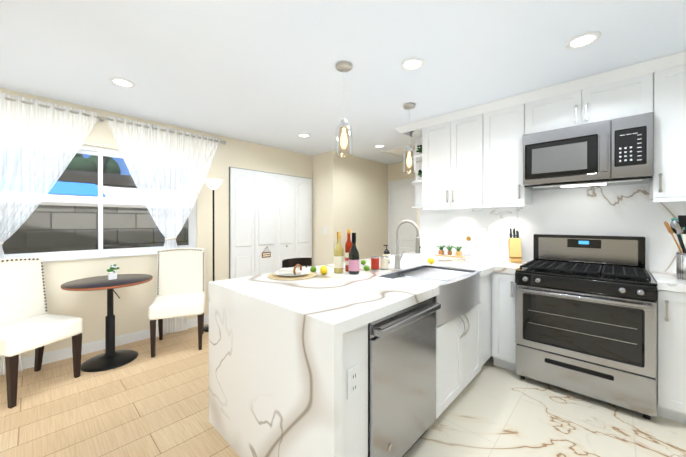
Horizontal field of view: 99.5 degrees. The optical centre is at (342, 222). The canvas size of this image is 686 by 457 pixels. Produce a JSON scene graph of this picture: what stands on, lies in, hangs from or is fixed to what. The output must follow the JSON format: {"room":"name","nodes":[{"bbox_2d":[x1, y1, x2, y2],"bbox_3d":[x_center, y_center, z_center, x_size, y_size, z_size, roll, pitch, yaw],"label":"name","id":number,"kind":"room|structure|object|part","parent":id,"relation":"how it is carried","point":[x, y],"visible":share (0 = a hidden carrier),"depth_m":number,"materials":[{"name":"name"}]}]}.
{"room":"kitchen","nodes":[
{"label":"kitchen","id":0,"kind":"room"},
{"bbox_2d":[0,323,239,456],"bbox_3d":[-1.132,1.350,2.698,2.650,0.100,7.610,0,0,43],"label":"floor","id":1,"kind":"structure","parent":0,"point":[143,404],"depth_m":2.04,"materials":[{"name":"brown wood"}]},
{"bbox_2d":[0,257,82,408],"bbox_3d":[-2.528,0.794,2.306,0.558,1.013,0.480,0,0,13],"label":"chair","id":2,"kind":"object","parent":1,"relation":"on","point":[28,322],"visible":1,"depth_m":2.35,"materials":[{"name":"fabric"}]},
{"bbox_2d":[61,264,152,371],"bbox_3d":[-2.195,0.846,2.741,0.671,0.906,0.671,0,0,43],"label":"bistro table","id":3,"kind":"object","parent":1,"relation":"on","point":[110,357],"visible":1,"depth_m":2.71,"materials":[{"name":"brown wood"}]},
{"bbox_2d":[107,264,118,279],"bbox_3d":[-2.193,0.465,2.776,0.108,0.145,0.093,0,0,43],"label":"table plant","id":4,"kind":"object","parent":3,"relation":"on","point":[112,275],"depth_m":2.76,"materials":[{"name":"green plant"}]},
{"bbox_2d":[149,248,204,357],"bbox_3d":[-1.751,0.792,3.122,0.480,1.013,0.558,0,0,-24],"label":"chair","id":5,"kind":"object","parent":1,"relation":"on","point":[180,288],"visible":1,"depth_m":3.21,"materials":[{"name":"fabric"}]},
{"bbox_2d":[204,179,222,331],"bbox_3d":[-1.545,0.385,3.678,0.326,1.824,0.468,0,0,43],"label":"floor lamp","id":6,"kind":"object","parent":1,"relation":"on","point":[213,184],"visible":0.73,"depth_m":3.56,"materials":[{"name":"black"}]},
{"bbox_2d":[282,258,311,267],"bbox_3d":[-0.386,0.830,2.813,0.424,0.939,0.424,0,0,43],"label":"bar stool","id":7,"kind":"object","parent":1,"relation":"on","point":[292,262],"visible":0.23,"depth_m":2.96,"materials":[{"name":"black wood"}]},
{"bbox_2d":[0,87,311,357],"bbox_3d":[-1.880,0.068,3.725,0.150,2.460,3.770,0,0,43],"label":"wall","id":8,"kind":"structure","parent":0,"point":[132,304],"depth_m":3.23,"materials":[{"name":"beige paint"}]},
{"bbox_2d":[3,145,195,259],"bbox_3d":[-2.533,-0.210,3.035,0.070,1.140,1.870,0,0,43],"label":"window","id":9,"kind":"structure","parent":8,"relation":"in","point":[100,152],"depth_m":3.01,"materials":[{"name":"white"}]},
{"bbox_2d":[43,252,156,261],"bbox_3d":[-2.484,0.351,2.990,0.065,0.018,1.870,0,0,43],"label":"window sill","id":10,"kind":"structure","parent":8,"relation":"on","point":[79,258],"depth_m":2.95,"materials":[{"name":"white wood"}]},
{"bbox_2d":[229,167,311,278],"bbox_3d":[-1.026,0.265,4.468,0.078,2.062,1.464,0,0,43],"label":"bifold closet door","id":11,"kind":"structure","parent":8,"relation":"in","point":[270,222],"depth_m":4.33,"materials":[{"name":"white wood"}]},
{"bbox_2d":[312,151,339,265],"bbox_3d":[-0.349,0.065,4.977,0.670,2.460,0.150,0,0,43],"label":"wall","id":12,"kind":"structure","parent":0,"point":[326,189],"depth_m":4.82,"materials":[{"name":"beige paint"}]},
{"bbox_2d":[0,0,685,163],"bbox_3d":[0.053,-1.207,1.580,5.900,0.100,7.610,0,0,43],"label":"ceiling","id":13,"kind":"structure","parent":0,"point":[264,72],"depth_m":2.01,"materials":[{"name":"white paint"}]},
{"bbox_2d":[109,77,135,87],"bbox_3d":[-1.816,-1.152,2.394,0.176,0.011,0.176,0,0,43],"label":"recessed light","id":14,"kind":"object","parent":13,"relation":"in","point":[121,82],"visible":0.98,"depth_m":2.39,"materials":[{"name":"white plastic"}]},
{"bbox_2d":[297,133,310,137],"bbox_3d":[-0.518,-1.156,3.851,0.176,0.011,0.176,0,0,43],"label":"recessed light","id":15,"kind":"object","parent":13,"relation":"in","point":[304,135],"visible":0.98,"depth_m":3.85,"materials":[{"name":"white plastic"}]},
{"bbox_2d":[335,61,351,156],"bbox_3d":[0.007,-0.826,2.139,0.125,0.662,0.125,0,0,43],"label":"pendant light","id":16,"kind":"object","parent":13,"relation":"hanging from","point":[343,66],"visible":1,"depth_m":2.11,"materials":[{"name":"glass"}]},
{"bbox_3d":[0.007,-0.614,2.139,0.125,0.238,0.125,0,0,43],"label":"lamp shade","id":17,"kind":"part","parent":16,"relation":"part of","materials":[{"name":"clear glass"}]},
{"bbox_3d":[0.007,-0.618,2.139,0.054,0.149,0.054,0,0,43],"label":"bulb","id":18,"kind":"part","parent":16,"relation":"part of","materials":[{"name":"yellow glass"}]},
{"bbox_2d":[374,144,384,147],"bbox_3d":[0.554,-1.157,4.394,0.176,0.011,0.176,0,0,43],"label":"recessed light","id":19,"kind":"object","parent":13,"relation":"in","point":[379,146],"visible":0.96,"depth_m":4.39,"materials":[{"name":"white plastic"}]},
{"bbox_2d":[381,145,414,158],"bbox_3d":[1.097,-1.157,4.776,0.650,0.013,0.700,0,0,43],"label":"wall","id":20,"kind":"structure","parent":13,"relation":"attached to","point":[397,152],"depth_m":4.76,"materials":[{"name":"beige paint"}]},
{"bbox_2d":[403,103,415,172],"bbox_3d":[0.652,-0.828,2.863,0.125,0.662,0.125,0,0,43],"label":"pendant light","id":21,"kind":"object","parent":13,"relation":"hanging from","point":[408,106],"visible":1,"depth_m":2.84,"materials":[{"name":"glass"}]},
{"bbox_3d":[0.652,-0.620,2.864,0.054,0.149,0.054,0,0,43],"label":"bulb","id":22,"kind":"part","parent":21,"relation":"part of","materials":[{"name":"yellow glass"}]},
{"bbox_3d":[0.652,-0.616,2.864,0.125,0.238,0.125,0,0,43],"label":"lamp shade","id":23,"kind":"part","parent":21,"relation":"part of","materials":[{"name":"clear glass"}]},
{"bbox_2d":[400,57,424,70],"bbox_3d":[0.506,-1.152,2.115,0.176,0.011,0.176,0,0,43],"label":"recessed light","id":24,"kind":"object","parent":13,"relation":"in","point":[412,64],"visible":1,"depth_m":2.10,"materials":[{"name":"white plastic"}]},
{"bbox_2d":[565,31,600,48],"bbox_3d":[1.516,-1.151,1.839,0.176,0.011,0.176,0,0,43],"label":"recessed light","id":25,"kind":"object","parent":13,"relation":"in","point":[582,40],"visible":1,"depth_m":1.83,"materials":[{"name":"white plastic"}]},
{"bbox_2d":[340,152,387,261],"bbox_3d":[0.364,0.064,5.357,0.150,2.460,1.380,0,0,43],"label":"wall","id":26,"kind":"structure","parent":0,"point":[363,199],"depth_m":5.28,"materials":[{"name":"beige paint"}]},
{"bbox_2d":[388,161,414,182],"bbox_3d":[1.555,0.064,5.289,1.980,2.460,0.150,0,0,43],"label":"wall","id":27,"kind":"structure","parent":0,"point":[395,171],"depth_m":5.62,"materials":[{"name":"beige paint"}]},
{"bbox_2d":[388,178,416,254],"bbox_3d":[1.225,0.234,5.479,0.900,2.120,0.023,0,0,43],"label":"door leaf","id":28,"kind":"structure","parent":27,"relation":"in","point":[401,198],"depth_m":5.56,"materials":[{"name":"white wood"}]},
{"bbox_2d":[417,209,648,271],"bbox_3d":[2.389,0.071,2.539,3.800,2.460,0.120,0,0,43],"label":"wall","id":29,"kind":"structure","parent":0,"point":[418,218],"depth_m":3.78,"materials":[{"name":"beige paint"}]},
{"bbox_2d":[420,183,685,271],"bbox_3d":[2.304,0.023,2.524,3.597,0.724,0.013,0,0,43],"label":"backsplash","id":30,"kind":"structure","parent":29,"relation":"attached to","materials":[{"name":"stone"}]},
{"bbox_2d":[403,356,685,456],"bbox_3d":[1.019,1.355,0.680,3.250,0.100,7.610,0,0,43],"label":"floor","id":31,"kind":"structure","parent":0,"point":[491,410],"depth_m":1.86,"materials":[{"name":"stone"}]},
{"bbox_2d":[209,51,685,456],"bbox_3d":[1.359,0.074,1.611,3.728,2.457,2.638,0,0,43],"label":"kitchen cabinets","id":32,"kind":"object","parent":31,"relation":"on","point":[288,368],"visible":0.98,"depth_m":2.06,"materials":[{"name":"white"}]},
{"bbox_2d":[267,264,316,279],"bbox_3d":[-0.371,0.343,2.126,0.356,0.086,0.356,0,0,43],"label":"place setting","id":33,"kind":"object","parent":32,"relation":"on","point":[295,273],"visible":1,"depth_m":2.08,"materials":[{"name":"white ceramic"}]},
{"bbox_3d":[-0.371,0.371,2.126,0.254,0.019,0.254,0,0,43],"label":"plate","id":34,"kind":"part","parent":33,"relation":"part of","materials":[{"name":"white ceramic"}]},
{"bbox_2d":[334,232,343,272],"bbox_3d":[-0.033,0.227,2.246,0.074,0.316,0.074,0,0,34],"label":"wine bottle","id":35,"kind":"object","parent":32,"relation":"on","point":[338,251],"depth_m":2.22,"materials":[{"name":"yellow glass"}]},
{"bbox_2d":[347,364,359,398],"bbox_3d":[0.046,0.674,1.235,0.008,0.120,0.080,0,0,43],"label":"peninsula outlet","id":36,"kind":"object","parent":32,"relation":"attached to","point":[353,370],"depth_m":1.23,"materials":[{"name":"white plastic"}]},
{"bbox_2d":[310,258,434,274],"bbox_3d":[0.296,0.358,2.487,0.512,0.054,1.136,0,0,43],"label":"citrus","id":37,"kind":"object","parent":32,"relation":"on","point":[323,270],"visible":0.73,"depth_m":2.28,"materials":[{"name":"yellow food"}]},
{"bbox_2d":[371,245,389,269],"bbox_3d":[0.356,0.297,2.559,0.249,0.176,0.434,0,0,43],"label":"jars","id":38,"kind":"object","parent":32,"relation":"on","point":[384,261],"visible":1,"depth_m":2.38,"materials":[{"name":"red glass"}]},
{"bbox_2d":[383,245,389,262],"bbox_3d":[0.410,0.296,2.754,0.061,0.176,0.075,0,0,43],"label":"soap dispenser","id":39,"kind":"object","parent":32,"relation":"on","point":[386,253],"depth_m":2.74,"materials":[{"name":"black"}]},
{"bbox_2d":[368,296,440,456],"bbox_3d":[0.148,0.866,1.722,0.628,0.850,0.635,0,0,43],"label":"dishwasher","id":40,"kind":"object","parent":32,"relation":"in","point":[401,381],"visible":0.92,"depth_m":1.48,"materials":[{"name":"silver metal"}]},
{"bbox_2d":[412,129,422,208],"bbox_3d":[0.940,-0.642,3.566,0.278,0.920,0.330,0,0,43],"label":"shelf","id":41,"kind":"object","parent":32,"relation":"attached to","point":[417,134],"depth_m":3.71,"materials":[{"name":"white wood"}]},
{"bbox_2d":[416,145,421,179],"bbox_3d":[0.963,-0.731,3.599,0.115,0.461,0.114,0,0,43],"label":"potted plant","id":42,"kind":"object","parent":32,"relation":"on","point":[419,150],"visible":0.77,"depth_m":3.58,"materials":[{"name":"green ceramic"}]},
{"bbox_2d":[209,252,685,456],"bbox_3d":[1.369,0.846,1.602,3.697,0.915,2.637,0,0,43],"label":"countertop","id":43,"kind":"structure","parent":32,"relation":"on","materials":[{"name":"stone"}]},
{"bbox_2d":[435,245,465,257],"bbox_3d":[1.223,0.318,3.332,0.325,0.131,0.130,0,0,43],"label":"potted plants","id":44,"kind":"object","parent":32,"relation":"on","point":[458,252],"visible":1,"depth_m":3.31,"materials":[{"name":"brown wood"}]},
{"bbox_2d":[463,228,474,253],"bbox_3d":[1.432,0.206,3.313,0.125,0.296,0.017,0,0,43],"label":"paper towel roll","id":45,"kind":"object","parent":32,"relation":"on","point":[468,241],"visible":1,"depth_m":3.31,"materials":[{"name":"white paper"}]},
{"bbox_2d":[508,228,522,262],"bbox_3d":[1.718,0.219,2.904,0.100,0.329,0.212,0,0,23],"label":"knife block","id":46,"kind":"object","parent":32,"relation":"on","point":[514,248],"visible":1,"depth_m":2.87,"materials":[{"name":"brown wood"}]},
{"bbox_2d":[523,112,653,190],"bbox_3d":[2.031,-0.551,2.463,0.798,0.469,0.442,0,0,43],"label":"microwave","id":47,"kind":"object","parent":32,"relation":"attached to","point":[616,151],"visible":1,"depth_m":2.27,"materials":[{"name":"silver metal"}]},
{"bbox_2d":[664,215,685,278],"bbox_3d":[2.404,0.168,2.014,0.250,0.437,0.258,0,0,43],"label":"utensil crock","id":48,"kind":"object","parent":32,"relation":"on","point":[677,226],"visible":1,"depth_m":2.00,"materials":[{"name":"metal"}]},
{"bbox_2d":[515,234,657,419],"bbox_3d":[1.928,0.706,2.356,0.804,1.189,0.738,0,0,43],"label":"range","id":49,"kind":"object","parent":31,"relation":"on","point":[585,315],"visible":1,"depth_m":2.14,"materials":[{"name":"silver metal"}]},
{"bbox_3d":[-3.908,0.073,1.563,0.150,2.460,2.160,0,0,43],"label":"wall","id":50,"kind":"structure","parent":0,"visible":0},
{"bbox_2d":[1,315,208,374],"bbox_3d":[-3.017,1.251,2.395,0.014,0.100,4.290,0,0,43],"label":"baseboard","id":51,"kind":"structure","parent":50,"relation":"attached to","point":[57,355],"depth_m":2.92,"materials":[{"name":"white"}]},
{"bbox_2d":[0,92,225,375],"bbox_3d":[-2.599,0.095,2.738,0.150,2.380,3.066,0,0,43],"label":"curtains","id":52,"kind":"object","parent":50,"relation":"hanging from","point":[41,142],"visible":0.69,"depth_m":2.83,"materials":[{"name":"white fabric"}]},
{"bbox_3d":[-2.617,-1.055,2.753,0.100,0.052,3.066,0,0,43],"label":"rod","id":53,"kind":"part","parent":52,"relation":"part of","materials":[{"name":"silver metal"}]},
{"label":"outside","id":54,"kind":"structure","parent":0,"visible":0},
{"bbox_3d":[-16.030,1.796,14.955,35.850,0.050,60.000,0,0,43],"label":"ground","id":55,"kind":"structure","parent":54,"visible":0},
{"bbox_2d":[42,169,144,204],"bbox_3d":[-7.178,0.307,8.018,11.250,2.960,19.000,0,0,43],"label":"neighbouring house","id":56,"kind":"structure","parent":55,"relation":"on","point":[61,187],"depth_m":5.27,"materials":[{"name":"white"}]},
{"bbox_2d":[66,153,120,173],"bbox_3d":[-11.907,-2.728,14.505,2.775,9.000,45.001,0,0,43],"label":"trees","id":57,"kind":"object","parent":55,"relation":"on","point":[79,166],"depth_m":13.53,"materials":[{"name":"green plant"}]},
{"bbox_2d":[2,205,187,253],"bbox_3d":[-3.209,0.798,3.611,0.170,2.000,17.000,0,0,43],"label":"fence","id":58,"kind":"object","parent":55,"relation":"on","point":[53,228],"depth_m":3.54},
{"bbox_2d":[39,201,146,207],"bbox_3d":[-3.209,-0.222,3.608,0.210,0.040,17.000,0,0,43],"label":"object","id":59,"kind":"structure","parent":58,"relation":"on","point":[90,204],"depth_m":3.56,"materials":[{"name":"grey"}]}
]}

